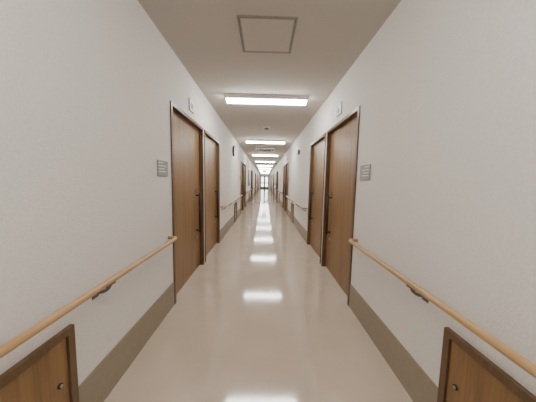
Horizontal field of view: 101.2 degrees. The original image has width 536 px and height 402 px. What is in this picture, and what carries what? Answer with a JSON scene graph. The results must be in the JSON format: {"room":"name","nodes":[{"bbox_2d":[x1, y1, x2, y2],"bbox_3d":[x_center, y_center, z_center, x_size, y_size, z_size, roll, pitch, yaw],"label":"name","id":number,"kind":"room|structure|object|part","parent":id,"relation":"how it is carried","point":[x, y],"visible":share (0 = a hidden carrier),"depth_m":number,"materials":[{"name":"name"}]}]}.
{"room":"hospital interior","nodes":[
{"label":"hospital interior","id":0,"kind":"room"},
{"bbox_2d":[0,0,258,385],"bbox_3d":[-1.272,-1.569,17.231,0.160,2.555,41.360,1,5,-1],"label":"wall","id":1,"kind":"structure","parent":0,"point":[87,87],"depth_m":1.14,"materials":[{"name":"paint"}]},
{"bbox_2d":[0,324,78,401],"bbox_3d":[-0.939,0.915,0.787,0.022,0.600,0.590,1,5,-1],"label":"access hatch","id":2,"kind":"object","parent":1,"relation":"attached to","point":[49,373],"visible":1,"depth_m":0.93,"materials":[{"name":"brown wood"}]},
{"bbox_2d":[0,236,176,358],"bbox_3d":[-0.872,0.632,-0.498,0.102,0.112,5.314,1,5,-1],"label":"handrail","id":3,"kind":"object","parent":1,"relation":"attached to","point":[15,342],"visible":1,"depth_m":0.95,"materials":[{"name":"brown wood"}]},
{"bbox_2d":[157,160,167,175],"bbox_3d":[-0.945,-0.292,1.977,0.007,0.137,0.200,1,5,-1],"label":"room sign","id":4,"kind":"object","parent":1,"relation":"attached to","point":[162,166],"visible":1,"depth_m":1.96,"materials":[{"name":"grey plastic"}]},
{"bbox_2d":[78,190,256,401],"bbox_3d":[-1.213,-0.427,17.416,0.006,0.250,41.200,1,5,-1],"label":"baseboard","id":5,"kind":"structure","parent":1,"relation":"attached to","point":[101,381],"depth_m":1.49,"materials":[{"name":"plastic"}]},
{"bbox_2d":[170,100,203,303],"bbox_3d":[-1.019,0.006,2.756,0.159,2.050,1.120,1,5,-1],"label":"door","id":6,"kind":"structure","parent":1,"relation":"in","point":[187,138],"depth_m":2.71,"materials":[{"name":"brown wood"}]},
{"bbox_3d":[-0.985,0.139,3.125,0.074,0.620,0.050,1,5,-1],"label":"pull handle","id":7,"kind":"part","parent":6,"relation":"part of","materials":[{"name":"black metal"}]},
{"bbox_2d":[189,98,193,113],"bbox_3d":[-0.939,-1.168,2.706,0.013,0.140,0.170,1,5,-1],"label":"number plate","id":8,"kind":"object","parent":1,"relation":"attached to","point":[191,103],"visible":1,"depth_m":2.68,"materials":[{"name":"grey plastic"}]},
{"bbox_2d":[204,129,219,261],"bbox_3d":[-1.037,-0.102,3.936,0.159,2.050,1.110,1,5,-1],"label":"door","id":9,"kind":"structure","parent":1,"relation":"in","point":[211,145],"depth_m":4.02,"materials":[{"name":"brown wood"}]},
{"bbox_3d":[-1.052,-0.090,3.937,0.040,2.003,1.040,1,5,-1],"label":"panel","id":10,"kind":"part","parent":9,"relation":"part of","materials":[{"name":"brown wood"}]},
{"bbox_3d":[-1.004,0.032,4.300,0.074,0.620,0.050,1,5,-1],"label":"pull handle","id":11,"kind":"part","parent":9,"relation":"part of","materials":[{"name":"black metal"}]},
{"bbox_2d":[220,195,242,208],"bbox_3d":[-0.982,-0.008,6.522,0.102,0.112,3.814,1,5,-1],"label":"handrail","id":12,"kind":"object","parent":1,"relation":"attached to","point":[230,203],"visible":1,"depth_m":5.24,"materials":[{"name":"brown wood"}]},
{"bbox_2d":[232,146,235,155],"bbox_3d":[-0.977,-1.438,6.331,0.054,0.300,0.300,1,5,-1],"label":"wall clock","id":13,"kind":"object","parent":1,"relation":"attached to","point":[233,148],"visible":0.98,"depth_m":6.23,"materials":[{"name":"black plastic"}]},
{"bbox_2d":[234,202,236,222],"bbox_3d":[-1.038,0.342,7.060,0.022,0.600,0.590,1,5,-1],"label":"access hatch","id":14,"kind":"object","parent":1,"relation":"attached to","point":[235,203],"visible":0.99,"depth_m":7.00,"materials":[{"name":"brown wood"}]},
{"bbox_3d":[-1.043,0.342,7.060,0.012,0.524,0.514,1,5,-1],"label":"panel","id":15,"kind":"part","parent":14,"relation":"part of","materials":[{"name":"brown wood"}]},
{"bbox_2d":[240,161,243,213],"bbox_3d":[-1.118,-0.566,9.029,0.159,2.050,1.120,1,5,-1],"label":"door","id":16,"kind":"structure","parent":1,"relation":"in","point":[242,163],"depth_m":9.41,"materials":[{"name":"brown wood"}]},
{"bbox_3d":[-1.133,-0.555,9.030,0.040,2.003,1.050,1,5,-1],"label":"panel","id":17,"kind":"part","parent":16,"relation":"part of","materials":[{"name":"brown wood"}]},
{"bbox_2d":[243,164,245,209],"bbox_3d":[-1.136,-0.674,10.209,0.159,2.050,1.110,1,5,-1],"label":"door","id":18,"kind":"structure","parent":1,"relation":"in","point":[244,199],"depth_m":10.64,"materials":[{"name":"brown wood"}]},
{"bbox_3d":[-1.151,-0.663,10.210,0.040,2.003,1.040,1,5,-1],"label":"panel","id":19,"kind":"part","parent":18,"relation":"part of","materials":[{"name":"brown wood"}]},
{"bbox_2d":[248,170,249,185],"bbox_3d":[-1.108,-1.346,12.915,0.022,0.900,1.400,1,5,-1],"label":"notice board","id":20,"kind":"object","parent":1,"relation":"attached to","point":[248,170],"visible":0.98,"depth_m":12.70,"materials":[{"name":"white wood"}]},
{"bbox_2d":[104,188,412,401],"bbox_3d":[-0.299,-0.236,17.448,2.160,0.100,41.520,1,5,-1],"label":"floor","id":21,"kind":"structure","parent":0,"point":[262,319],"depth_m":1.84,"materials":[{"name":"plastic"}]},
{"bbox_2d":[259,173,269,188],"bbox_3d":[-0.599,-3.437,37.920,1.840,2.555,0.160,1,5,-1],"label":"wall","id":22,"kind":"structure","parent":0,"point":[260,174],"depth_m":37.77,"materials":[{"name":"paint"}]},
{"bbox_2d":[260,176,268,188],"bbox_3d":[-0.602,-3.232,37.908,1.440,2.150,0.060,1,5,-1],"label":"entrance door","id":23,"kind":"structure","parent":22,"relation":"in","point":[264,182],"depth_m":37.89,"materials":[{"name":"white glass"}]},
{"bbox_3d":[-0.601,-3.297,37.900,1.120,1.680,0.005,1,5,-1],"label":"glass","id":24,"kind":"part","parent":23,"relation":"part of","materials":[{"name":"clear glass"}]},
{"bbox_2d":[138,0,400,173],"bbox_3d":[-0.248,-2.880,17.208,2.160,0.100,41.520,1,5,-1],"label":"ceiling","id":25,"kind":"structure","parent":0,"point":[330,36],"depth_m":2.20,"materials":[{"name":"white paint"}]},
{"bbox_2d":[256,148,273,151],"bbox_3d":[-0.117,-2.043,8.800,0.720,0.040,0.700,1,5,-1],"label":"air conditioner","id":26,"kind":"object","parent":25,"relation":"attached to","point":[257,149],"depth_m":8.58,"materials":[{"name":"white plastic"}]},
{"bbox_2d":[252,154,277,155],"bbox_3d":[-0.132,-2.159,10.356,1.230,0.090,0.210,1,5,-1],"label":"ceiling light","id":27,"kind":"object","parent":25,"relation":"attached to","point":[252,154],"depth_m":10.29,"materials":[{"name":"white plastic"}]},
{"bbox_2d":[245,139,285,143],"bbox_3d":[-0.077,-1.839,6.841,1.230,0.090,0.210,1,5,-1],"label":"ceiling light","id":28,"kind":"object","parent":25,"relation":"attached to","point":[247,140],"depth_m":6.78,"materials":[{"name":"white plastic"}]},
{"bbox_2d":[225,94,308,104],"bbox_3d":[-0.021,-1.518,3.326,1.230,0.090,0.210,1,5,-1],"label":"ceiling light","id":29,"kind":"object","parent":25,"relation":"attached to","point":[230,98],"depth_m":3.27,"materials":[{"name":"white plastic"}]},
{"bbox_2d":[237,15,297,53],"bbox_3d":[-0.008,-1.432,1.918,0.470,0.006,0.480,1,5,-1],"label":"access hatch","id":30,"kind":"object","parent":25,"relation":"in","point":[258,34],"depth_m":1.87,"materials":[{"name":"beige paint"}]},
{"bbox_2d":[270,0,535,395],"bbox_3d":[0.727,-1.533,17.266,0.160,2.555,41.360,1,5,-1],"label":"wall","id":31,"kind":"structure","parent":0,"point":[445,90],"depth_m":1.12,"materials":[{"name":"paint"}]},
{"bbox_2d":[282,164,285,210],"bbox_3d":[0.804,-0.640,10.243,0.159,2.050,1.110,1,5,-1],"label":"door","id":32,"kind":"structure","parent":31,"relation":"in","point":[284,166],"depth_m":10.65,"materials":[{"name":"brown wood"}]},
{"bbox_3d":[0.818,-0.628,10.244,0.040,2.003,1.040,1,5,-1],"label":"panel","id":33,"kind":"part","parent":32,"relation":"part of","materials":[{"name":"brown wood"}]},
{"bbox_2d":[285,162,288,211],"bbox_3d":[0.823,-0.532,9.063,0.159,2.050,1.120,1,5,-1],"label":"door","id":34,"kind":"structure","parent":31,"relation":"in","point":[287,164],"depth_m":9.43,"materials":[{"name":"brown wood"}]},
{"bbox_3d":[0.837,-0.520,9.065,0.040,2.003,1.050,1,5,-1],"label":"panel","id":35,"kind":"part","parent":34,"relation":"part of","materials":[{"name":"brown wood"}]},
{"bbox_2d":[291,202,293,222],"bbox_3d":[0.779,0.374,7.091,0.022,0.600,0.590,1,5,-1],"label":"access hatch","id":36,"kind":"object","parent":31,"relation":"attached to","point":[292,204],"visible":0.98,"depth_m":7.01,"materials":[{"name":"brown wood"}]},
{"bbox_3d":[0.784,0.375,7.091,0.012,0.524,0.514,1,5,-1],"label":"panel","id":37,"kind":"part","parent":36,"relation":"part of","materials":[{"name":"brown wood"}]},
{"bbox_2d":[286,196,306,211],"bbox_3d":[0.755,0.022,6.552,0.102,0.112,3.814,1,5,-1],"label":"handrail","id":38,"kind":"object","parent":31,"relation":"attached to","point":[297,204],"visible":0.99,"depth_m":5.62,"materials":[{"name":"brown wood"}]},
{"bbox_2d":[307,132,325,263],"bbox_3d":[0.903,-0.068,3.970,0.159,2.050,1.110,1,5,-1],"label":"door","id":39,"kind":"structure","parent":31,"relation":"in","point":[318,147],"depth_m":4.05,"materials":[{"name":"brown wood"}]},
{"bbox_3d":[0.852,0.064,4.333,0.074,0.620,0.050,1,5,-1],"label":"pull handle","id":40,"kind":"part","parent":39,"relation":"part of","materials":[{"name":"black metal"}]},
{"bbox_2d":[336,101,341,116],"bbox_3d":[0.885,-1.136,2.737,0.013,0.140,0.170,1,5,-1],"label":"number plate","id":41,"kind":"object","parent":31,"relation":"attached to","point":[339,107],"visible":1,"depth_m":2.71,"materials":[{"name":"grey plastic"}]},
{"bbox_2d":[321,105,360,305],"bbox_3d":[0.922,0.040,2.790,0.159,2.050,1.120,1,5,-1],"label":"door","id":42,"kind":"structure","parent":31,"relation":"in","point":[342,140],"depth_m":2.76,"materials":[{"name":"brown wood"}]},
{"bbox_3d":[0.870,0.172,3.158,0.074,0.620,0.050,1,5,-1],"label":"pull handle","id":43,"kind":"part","parent":42,"relation":"part of","materials":[{"name":"black metal"}]},
{"bbox_2d":[272,190,437,401],"bbox_3d":[0.621,-0.395,17.448,0.006,0.250,41.200,1,5,-1],"label":"baseboard","id":44,"kind":"structure","parent":31,"relation":"attached to","point":[419,386],"depth_m":1.53,"materials":[{"name":"plastic"}]},
{"bbox_2d":[360,164,370,179],"bbox_3d":[0.885,-0.260,2.009,0.007,0.137,0.200,1,5,-1],"label":"room sign","id":45,"kind":"object","parent":31,"relation":"attached to","point":[365,170],"visible":1,"depth_m":1.99,"materials":[{"name":"grey plastic"}]},
{"bbox_2d":[349,238,535,377],"bbox_3d":[0.866,0.663,-0.468,0.102,0.112,5.314,1,5,-1],"label":"handrail","id":46,"kind":"object","parent":31,"relation":"attached to","point":[525,364],"visible":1,"depth_m":0.91,"materials":[{"name":"brown wood"}]},
{"bbox_2d":[437,327,535,401],"bbox_3d":[0.878,0.947,0.818,0.022,0.600,0.590,1,5,-1],"label":"access hatch","id":47,"kind":"object","parent":31,"relation":"attached to","point":[466,375],"visible":1,"depth_m":0.95,"materials":[{"name":"brown wood"}]},
{"bbox_3d":[0.883,0.947,0.818,0.012,0.524,0.514,1,5,-1],"label":"panel","id":48,"kind":"part","parent":47,"relation":"part of","materials":[{"name":"brown wood"}]}
]}

